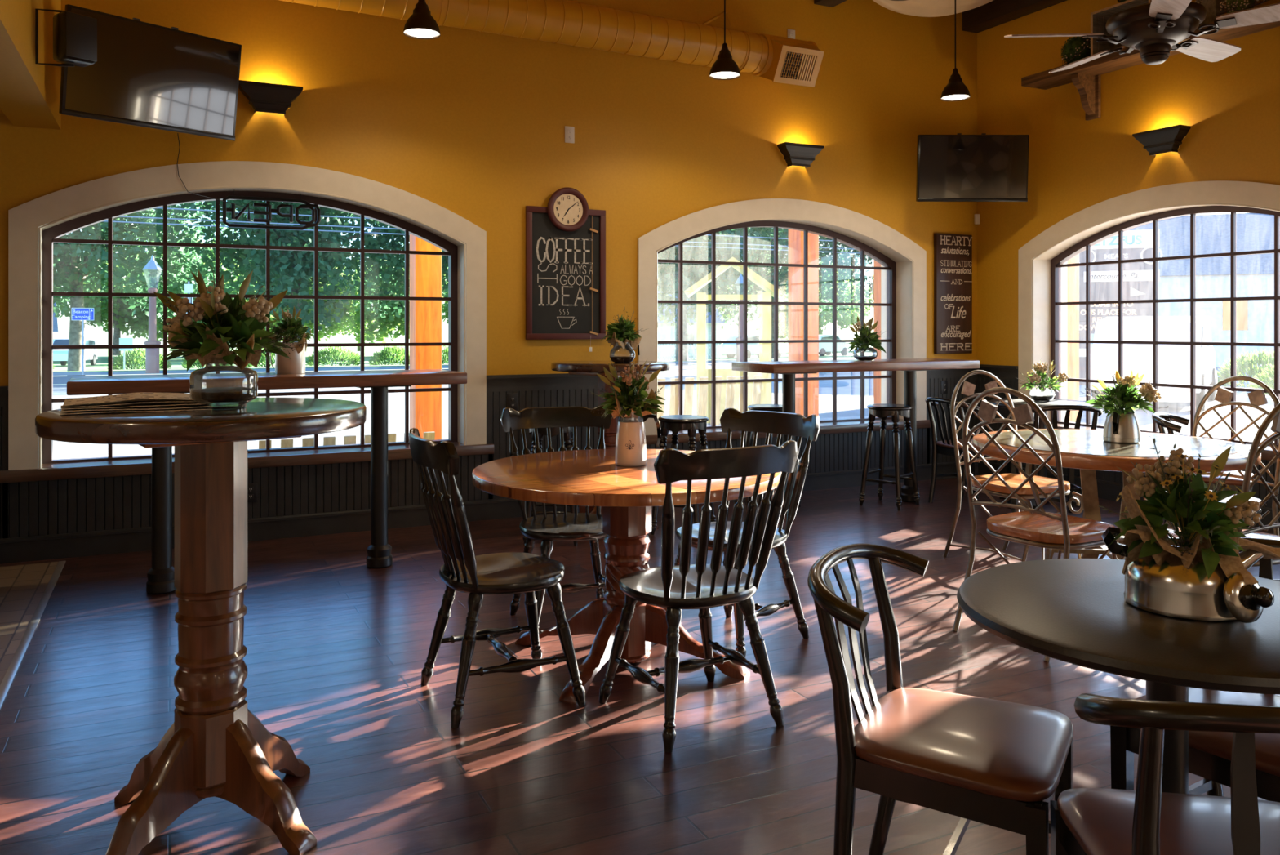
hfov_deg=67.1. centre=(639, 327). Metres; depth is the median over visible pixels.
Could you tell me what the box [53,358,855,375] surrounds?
footpath
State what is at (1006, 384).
power outlet
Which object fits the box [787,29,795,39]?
power outlet
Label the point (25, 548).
baseboard
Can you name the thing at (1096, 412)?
bistro chair
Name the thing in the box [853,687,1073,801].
seat cushion
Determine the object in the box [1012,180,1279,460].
window
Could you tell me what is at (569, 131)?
power outlet
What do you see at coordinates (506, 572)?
chair
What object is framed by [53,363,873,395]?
road
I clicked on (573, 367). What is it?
pub table
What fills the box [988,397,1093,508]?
cafe table
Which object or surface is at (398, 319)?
broadleaf tree
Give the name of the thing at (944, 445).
seat cushion
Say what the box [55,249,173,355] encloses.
broadleaf tree
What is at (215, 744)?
pub table
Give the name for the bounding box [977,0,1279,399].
wall
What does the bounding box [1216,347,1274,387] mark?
bush
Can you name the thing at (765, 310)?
gazebo
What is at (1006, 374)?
trim
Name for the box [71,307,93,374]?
road sign
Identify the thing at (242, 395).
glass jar
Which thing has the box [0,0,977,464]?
wall
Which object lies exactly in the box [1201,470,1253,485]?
seat cushion
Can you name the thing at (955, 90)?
pendant lamp
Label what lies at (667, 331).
house
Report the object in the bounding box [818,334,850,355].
parked car
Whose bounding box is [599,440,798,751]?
chair
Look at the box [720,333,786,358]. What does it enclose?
parked car
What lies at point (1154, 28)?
ceiling fan
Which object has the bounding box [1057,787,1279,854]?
seat cushion
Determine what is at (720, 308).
broadleaf tree
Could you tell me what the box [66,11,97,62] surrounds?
grille
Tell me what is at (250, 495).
socket
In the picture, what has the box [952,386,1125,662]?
lattice chair
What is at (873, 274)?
broadleaf tree
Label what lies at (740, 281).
street lamp
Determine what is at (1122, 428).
vase
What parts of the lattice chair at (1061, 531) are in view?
rail, leg, seat, leg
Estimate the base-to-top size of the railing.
0.652 m
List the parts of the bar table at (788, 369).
post, mounting plate, post, mounting plate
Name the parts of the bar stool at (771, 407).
leg, seat, leg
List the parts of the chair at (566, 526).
leg, leg, crest rail, seat, leg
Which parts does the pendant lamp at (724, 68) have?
lamp shade, rod, lamp bulb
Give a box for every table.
[35,397,366,854]
[66,368,466,594]
[471,448,781,703]
[551,360,670,529]
[731,358,979,514]
[956,558,1279,793]
[972,428,1261,559]
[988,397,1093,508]
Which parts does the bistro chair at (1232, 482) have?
post, post, crest rail, seat frame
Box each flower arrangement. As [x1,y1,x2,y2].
[153,265,311,371]
[266,306,313,353]
[589,359,666,418]
[602,308,646,349]
[837,315,886,353]
[1015,358,1071,392]
[1081,369,1170,417]
[1098,435,1279,585]
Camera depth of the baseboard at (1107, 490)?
7.43 m
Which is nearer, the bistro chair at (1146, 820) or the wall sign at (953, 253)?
the bistro chair at (1146, 820)
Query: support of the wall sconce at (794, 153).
attached to the wall at (471, 124)
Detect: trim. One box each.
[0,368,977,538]
[0,560,66,708]
[977,364,1279,509]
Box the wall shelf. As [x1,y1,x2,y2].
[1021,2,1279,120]
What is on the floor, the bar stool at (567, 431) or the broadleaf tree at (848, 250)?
the bar stool at (567, 431)
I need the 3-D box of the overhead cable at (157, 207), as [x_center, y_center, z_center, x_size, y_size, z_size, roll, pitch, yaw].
[-1.203,-3.904,36.684,150.000,0.491,0.041,0,0,-26]
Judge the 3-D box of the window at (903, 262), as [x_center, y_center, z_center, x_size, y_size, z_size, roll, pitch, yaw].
[1.143,-0.079,7.898,2.860,1.893,0.445,0,0,-26]
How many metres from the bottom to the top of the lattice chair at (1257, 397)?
1.076 m
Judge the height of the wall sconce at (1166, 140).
0.168 m
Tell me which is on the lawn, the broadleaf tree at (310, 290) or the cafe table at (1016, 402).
the broadleaf tree at (310, 290)
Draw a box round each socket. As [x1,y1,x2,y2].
[248,486,253,491]
[248,493,253,498]
[510,396,515,400]
[510,403,515,407]
[567,135,572,139]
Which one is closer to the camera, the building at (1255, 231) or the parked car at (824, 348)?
the building at (1255, 231)
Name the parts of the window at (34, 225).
sill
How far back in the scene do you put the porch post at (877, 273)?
12.63 m
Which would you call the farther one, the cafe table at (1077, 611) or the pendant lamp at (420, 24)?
the pendant lamp at (420, 24)
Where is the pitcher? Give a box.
[614,408,660,466]
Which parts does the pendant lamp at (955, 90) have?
rod, lamp shade, lamp bulb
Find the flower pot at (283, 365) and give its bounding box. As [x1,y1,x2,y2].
[270,342,306,373]
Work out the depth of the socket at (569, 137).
6.89 m
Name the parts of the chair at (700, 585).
leg, leg, seat, leg, crest rail, leg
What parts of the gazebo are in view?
post, panel, post, post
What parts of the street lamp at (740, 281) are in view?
post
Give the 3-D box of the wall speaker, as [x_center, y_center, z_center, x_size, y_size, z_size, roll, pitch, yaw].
[-2.660,-1.340,4.480,0.169,0.261,0.206,0,0,36]
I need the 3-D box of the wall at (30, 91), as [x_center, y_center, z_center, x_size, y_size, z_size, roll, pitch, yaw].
[-2.341,-2.080,3.264,0.229,1.900,4.920,0,0,-26]
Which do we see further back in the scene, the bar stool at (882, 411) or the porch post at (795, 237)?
the porch post at (795, 237)
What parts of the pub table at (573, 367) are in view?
support plate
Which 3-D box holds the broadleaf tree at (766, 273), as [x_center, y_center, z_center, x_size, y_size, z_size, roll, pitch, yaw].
[7.463,-3.157,55.672,10.311,10.835,10.241,0,0,36]
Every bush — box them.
[106,348,172,369]
[181,358,233,368]
[245,347,275,367]
[305,346,359,365]
[368,346,409,364]
[441,345,448,364]
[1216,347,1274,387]
[1248,363,1274,395]
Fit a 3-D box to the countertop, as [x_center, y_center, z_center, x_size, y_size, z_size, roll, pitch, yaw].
[1.447,0.680,15.169,1.000,0.080,0.880,0,0,4]
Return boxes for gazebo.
[684,256,782,422]
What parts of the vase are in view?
handle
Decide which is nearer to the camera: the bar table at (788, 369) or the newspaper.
the newspaper
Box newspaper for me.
[59,391,212,414]
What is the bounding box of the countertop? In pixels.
[706,366,762,374]
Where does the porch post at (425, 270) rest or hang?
on the pavement
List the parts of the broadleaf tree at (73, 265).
crown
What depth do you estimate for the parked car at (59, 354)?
56.43 m
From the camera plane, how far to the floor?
3.35 m
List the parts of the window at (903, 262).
frame, sill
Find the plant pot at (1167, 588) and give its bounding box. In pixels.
[1101,526,1274,622]
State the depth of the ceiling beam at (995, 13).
8.19 m
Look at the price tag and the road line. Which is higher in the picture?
the price tag
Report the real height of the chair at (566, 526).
0.952 m
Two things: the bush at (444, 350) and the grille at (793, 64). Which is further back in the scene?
the bush at (444, 350)
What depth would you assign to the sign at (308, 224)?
6.14 m
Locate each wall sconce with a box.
[238,80,302,115]
[777,142,824,168]
[1132,124,1191,155]
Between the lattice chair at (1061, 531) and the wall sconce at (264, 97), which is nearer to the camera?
the lattice chair at (1061, 531)
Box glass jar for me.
[189,355,257,408]
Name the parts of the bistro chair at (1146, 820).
leg, seat frame, post, crest rail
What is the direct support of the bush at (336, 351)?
on the lawn
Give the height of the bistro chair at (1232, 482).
0.808 m
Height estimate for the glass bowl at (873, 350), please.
0.095 m
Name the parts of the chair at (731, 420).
leg, leg, seat, leg, crest rail, leg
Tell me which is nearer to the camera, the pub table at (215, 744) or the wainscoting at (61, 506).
the pub table at (215, 744)
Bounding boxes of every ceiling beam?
[813,0,847,7]
[962,0,1067,33]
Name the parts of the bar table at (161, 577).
post, post, mounting plate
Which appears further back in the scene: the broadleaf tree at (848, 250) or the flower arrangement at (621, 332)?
the broadleaf tree at (848, 250)
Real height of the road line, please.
0.009 m
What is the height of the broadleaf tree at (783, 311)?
9.963 m
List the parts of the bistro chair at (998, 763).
post, crest rail, post, seat frame, leg, leg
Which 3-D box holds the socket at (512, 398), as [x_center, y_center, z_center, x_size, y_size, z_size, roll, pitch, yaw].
[-0.882,0.498,6.690,0.034,0.028,0.003,0,0,-26]
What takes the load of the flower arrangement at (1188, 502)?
in the plant pot at (1167, 588)
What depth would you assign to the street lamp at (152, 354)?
30.78 m
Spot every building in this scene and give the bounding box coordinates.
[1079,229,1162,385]
[1090,213,1274,366]
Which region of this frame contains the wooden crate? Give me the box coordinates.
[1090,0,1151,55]
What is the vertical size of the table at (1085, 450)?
0.764 m
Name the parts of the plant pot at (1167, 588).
handle, hanging lid, spout, knob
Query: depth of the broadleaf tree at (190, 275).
75.48 m
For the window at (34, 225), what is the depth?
5.99 m
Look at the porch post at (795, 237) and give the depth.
10.34 m
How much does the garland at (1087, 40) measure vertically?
0.182 m
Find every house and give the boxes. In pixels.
[53,302,57,331]
[657,290,725,359]
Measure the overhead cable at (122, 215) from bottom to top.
0.401 m
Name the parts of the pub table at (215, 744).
support plate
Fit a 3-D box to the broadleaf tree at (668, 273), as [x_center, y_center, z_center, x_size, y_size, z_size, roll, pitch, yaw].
[1.627,-3.307,47.886,10.780,11.405,10.854,0,0,21]
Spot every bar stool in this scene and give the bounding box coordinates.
[522,426,579,545]
[650,414,715,534]
[742,404,800,506]
[858,403,919,510]
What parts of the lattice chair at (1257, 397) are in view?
seat, rail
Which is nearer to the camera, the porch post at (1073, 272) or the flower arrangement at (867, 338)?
the flower arrangement at (867, 338)
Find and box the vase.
[1102,409,1141,443]
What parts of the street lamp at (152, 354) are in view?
lantern glass, post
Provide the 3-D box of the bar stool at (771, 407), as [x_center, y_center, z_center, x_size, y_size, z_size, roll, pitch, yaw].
[0.956,0.950,7.120,0.340,0.742,0.340,0,0,-36]
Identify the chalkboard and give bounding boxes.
[525,205,605,339]
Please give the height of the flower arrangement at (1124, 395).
0.234 m
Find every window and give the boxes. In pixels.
[0,160,493,483]
[637,198,930,444]
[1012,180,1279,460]
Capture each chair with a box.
[408,427,585,728]
[500,404,612,645]
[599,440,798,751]
[662,408,820,656]
[807,542,1073,854]
[924,396,1010,510]
[942,369,1084,561]
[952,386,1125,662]
[1009,404,1102,512]
[1049,693,1279,854]
[1110,537,1279,802]
[1142,375,1279,580]
[1151,411,1253,528]
[1166,402,1279,581]
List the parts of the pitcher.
handle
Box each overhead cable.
[102,220,860,253]
[118,215,855,249]
[155,207,832,241]
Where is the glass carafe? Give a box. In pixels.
[608,340,639,363]
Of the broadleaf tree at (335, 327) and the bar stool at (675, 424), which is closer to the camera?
the bar stool at (675, 424)
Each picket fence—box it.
[657,343,720,359]
[657,375,762,425]
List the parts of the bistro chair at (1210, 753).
leg, seat frame, post, crest rail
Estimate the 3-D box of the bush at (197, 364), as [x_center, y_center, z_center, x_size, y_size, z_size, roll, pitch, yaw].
[-20.473,1.409,45.647,2.339,1.061,2.914,0,0,-28]
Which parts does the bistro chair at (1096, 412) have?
leg, post, seat frame, crest rail, leg, post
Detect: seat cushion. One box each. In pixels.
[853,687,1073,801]
[936,438,972,450]
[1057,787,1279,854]
[1134,686,1279,776]
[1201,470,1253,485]
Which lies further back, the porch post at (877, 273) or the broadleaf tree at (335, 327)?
the broadleaf tree at (335, 327)
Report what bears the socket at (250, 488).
attached to the power outlet at (251, 487)
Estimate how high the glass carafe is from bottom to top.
0.150 m
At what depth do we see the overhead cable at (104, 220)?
32.27 m
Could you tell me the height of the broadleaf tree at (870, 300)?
8.966 m
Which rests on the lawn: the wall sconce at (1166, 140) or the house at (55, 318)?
the house at (55, 318)
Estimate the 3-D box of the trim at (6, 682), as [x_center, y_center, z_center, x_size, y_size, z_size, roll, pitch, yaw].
[-2.438,1.317,3.762,0.035,0.006,3.700,0,0,-26]
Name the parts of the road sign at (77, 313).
sign panel, post, arrow panel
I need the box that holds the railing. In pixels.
[258,431,435,448]
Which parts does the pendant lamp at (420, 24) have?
lamp bulb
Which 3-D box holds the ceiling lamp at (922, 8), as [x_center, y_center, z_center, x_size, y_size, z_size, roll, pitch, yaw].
[2.454,-2.774,7.400,2.204,0.474,1.150,0,0,-26]
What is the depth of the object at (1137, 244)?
24.00 m
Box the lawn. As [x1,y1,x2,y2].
[53,342,873,372]
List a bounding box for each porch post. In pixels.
[409,233,441,439]
[788,229,818,416]
[873,259,880,417]
[1067,253,1079,422]
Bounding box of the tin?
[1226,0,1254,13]
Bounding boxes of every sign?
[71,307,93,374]
[119,337,133,368]
[177,133,320,230]
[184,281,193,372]
[933,233,972,353]
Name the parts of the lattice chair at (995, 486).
rail, seat, leg, leg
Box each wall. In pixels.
[0,0,61,129]
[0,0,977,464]
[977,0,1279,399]
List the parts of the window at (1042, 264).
sill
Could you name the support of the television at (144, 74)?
attached to the wall at (471, 124)
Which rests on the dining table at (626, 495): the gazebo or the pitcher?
the pitcher
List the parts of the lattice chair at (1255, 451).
seat, rail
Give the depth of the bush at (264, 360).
45.75 m
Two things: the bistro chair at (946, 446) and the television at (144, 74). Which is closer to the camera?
the television at (144, 74)
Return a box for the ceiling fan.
[1004,0,1279,73]
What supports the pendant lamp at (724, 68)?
hanging from the ceiling
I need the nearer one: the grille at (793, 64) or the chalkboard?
the chalkboard
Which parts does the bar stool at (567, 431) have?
leg, leg, leg, leg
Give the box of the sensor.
[974,213,979,224]
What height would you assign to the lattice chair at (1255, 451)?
1.076 m
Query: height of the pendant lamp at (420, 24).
1.390 m
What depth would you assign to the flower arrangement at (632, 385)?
3.90 m
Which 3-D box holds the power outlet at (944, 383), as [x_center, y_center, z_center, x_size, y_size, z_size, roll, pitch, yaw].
[2.658,0.524,8.420,0.074,0.118,0.010,0,0,-26]
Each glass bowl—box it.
[853,347,877,359]
[1029,387,1054,401]
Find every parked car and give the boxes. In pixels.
[53,337,97,365]
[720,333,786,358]
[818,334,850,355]
[1090,315,1217,410]
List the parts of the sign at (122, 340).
panel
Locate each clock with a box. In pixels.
[546,186,588,231]
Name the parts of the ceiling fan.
blade, blade, blade, blade, blade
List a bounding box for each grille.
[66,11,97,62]
[772,44,824,87]
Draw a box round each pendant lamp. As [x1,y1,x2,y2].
[403,0,440,39]
[709,0,740,79]
[940,0,970,101]
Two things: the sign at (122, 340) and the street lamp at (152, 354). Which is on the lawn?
the sign at (122, 340)
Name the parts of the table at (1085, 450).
leg, leg, leg, leg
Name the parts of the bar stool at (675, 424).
leg, leg, seat, leg, leg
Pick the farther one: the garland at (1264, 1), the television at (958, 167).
the television at (958, 167)
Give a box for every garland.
[1062,37,1090,66]
[1219,0,1270,13]
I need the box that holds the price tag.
[588,338,591,351]
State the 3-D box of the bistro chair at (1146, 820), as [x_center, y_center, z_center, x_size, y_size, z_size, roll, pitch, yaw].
[0.954,0.919,1.538,0.541,0.808,0.514,0,0,9]
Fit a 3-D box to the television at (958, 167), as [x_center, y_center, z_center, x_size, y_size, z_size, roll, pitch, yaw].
[2.712,-1.304,8.180,0.900,0.561,0.705,0,0,0]
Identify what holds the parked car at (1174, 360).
on the pavement
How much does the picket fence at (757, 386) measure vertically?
1.011 m
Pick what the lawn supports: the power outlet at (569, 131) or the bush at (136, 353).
the bush at (136, 353)
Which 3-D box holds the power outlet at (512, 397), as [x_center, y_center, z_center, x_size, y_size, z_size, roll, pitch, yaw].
[-0.883,0.520,6.692,0.074,0.118,0.010,0,0,-26]
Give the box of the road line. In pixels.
[53,369,693,384]
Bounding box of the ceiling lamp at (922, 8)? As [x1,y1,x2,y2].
[872,0,994,17]
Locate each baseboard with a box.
[0,461,972,564]
[977,460,1279,530]
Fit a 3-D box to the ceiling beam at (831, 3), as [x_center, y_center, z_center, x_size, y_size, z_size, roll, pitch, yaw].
[2.815,-2.825,5.167,0.190,0.410,6.020,0,0,-26]
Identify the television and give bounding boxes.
[58,4,241,141]
[915,133,1029,201]
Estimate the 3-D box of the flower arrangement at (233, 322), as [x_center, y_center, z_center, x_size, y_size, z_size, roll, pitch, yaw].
[-1.092,-0.022,2.572,0.377,0.285,0.396,0,0,-26]
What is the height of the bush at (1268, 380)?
0.849 m
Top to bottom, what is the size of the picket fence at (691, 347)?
1.030 m
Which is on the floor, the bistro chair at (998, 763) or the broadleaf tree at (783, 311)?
the bistro chair at (998, 763)
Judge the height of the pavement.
0.001 m
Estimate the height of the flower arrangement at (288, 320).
0.258 m
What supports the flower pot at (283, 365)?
on the bar table at (161, 577)
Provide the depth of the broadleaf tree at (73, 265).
38.74 m
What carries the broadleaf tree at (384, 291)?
on the lawn
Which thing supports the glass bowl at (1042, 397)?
on the cafe table at (1016, 402)
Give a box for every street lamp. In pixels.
[142,254,162,373]
[734,273,742,361]
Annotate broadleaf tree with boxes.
[53,201,220,376]
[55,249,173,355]
[140,239,311,343]
[171,200,445,342]
[203,262,333,355]
[306,266,394,351]
[331,217,448,317]
[344,260,448,342]
[657,226,773,364]
[657,278,738,328]
[715,226,873,358]
[755,261,872,339]
[784,288,873,337]
[823,236,873,298]
[864,274,873,300]
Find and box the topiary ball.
[1060,36,1090,64]
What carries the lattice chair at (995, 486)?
on the floor
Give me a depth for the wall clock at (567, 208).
6.84 m
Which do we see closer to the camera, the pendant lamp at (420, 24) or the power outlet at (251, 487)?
the pendant lamp at (420, 24)
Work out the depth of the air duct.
6.60 m
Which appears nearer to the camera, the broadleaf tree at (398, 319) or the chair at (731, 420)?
the chair at (731, 420)
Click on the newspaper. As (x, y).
(143, 402)
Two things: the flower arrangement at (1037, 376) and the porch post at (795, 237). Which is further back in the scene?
the porch post at (795, 237)
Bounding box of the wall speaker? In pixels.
[35,8,97,66]
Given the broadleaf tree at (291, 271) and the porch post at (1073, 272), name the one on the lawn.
the broadleaf tree at (291, 271)
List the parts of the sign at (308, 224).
power cord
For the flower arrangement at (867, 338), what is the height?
0.292 m
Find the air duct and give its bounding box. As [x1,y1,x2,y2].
[278,0,824,87]
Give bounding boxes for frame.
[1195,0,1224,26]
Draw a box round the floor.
[0,477,1279,854]
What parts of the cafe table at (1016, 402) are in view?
post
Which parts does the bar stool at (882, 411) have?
leg, leg, seat, leg, leg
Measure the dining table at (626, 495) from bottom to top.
0.760 m
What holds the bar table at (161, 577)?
on the floor
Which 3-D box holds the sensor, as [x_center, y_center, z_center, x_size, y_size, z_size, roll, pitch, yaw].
[2.998,-0.960,8.578,0.044,0.090,0.024,0,0,-6]
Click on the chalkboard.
(566, 271)
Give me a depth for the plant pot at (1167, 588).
1.85 m
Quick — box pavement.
[53,366,1274,459]
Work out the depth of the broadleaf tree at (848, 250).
55.28 m
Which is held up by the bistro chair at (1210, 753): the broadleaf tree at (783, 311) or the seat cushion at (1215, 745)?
the seat cushion at (1215, 745)
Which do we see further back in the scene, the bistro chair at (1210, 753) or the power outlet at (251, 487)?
the power outlet at (251, 487)
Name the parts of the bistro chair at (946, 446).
post, crest rail, post, seat frame, leg, leg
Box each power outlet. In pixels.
[247,482,257,502]
[507,393,517,410]
[564,125,574,143]
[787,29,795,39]
[941,380,947,394]
[1004,382,1010,396]
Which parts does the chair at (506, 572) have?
crest rail, leg, leg, seat, leg, leg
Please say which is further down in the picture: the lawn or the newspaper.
the newspaper
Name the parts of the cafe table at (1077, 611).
post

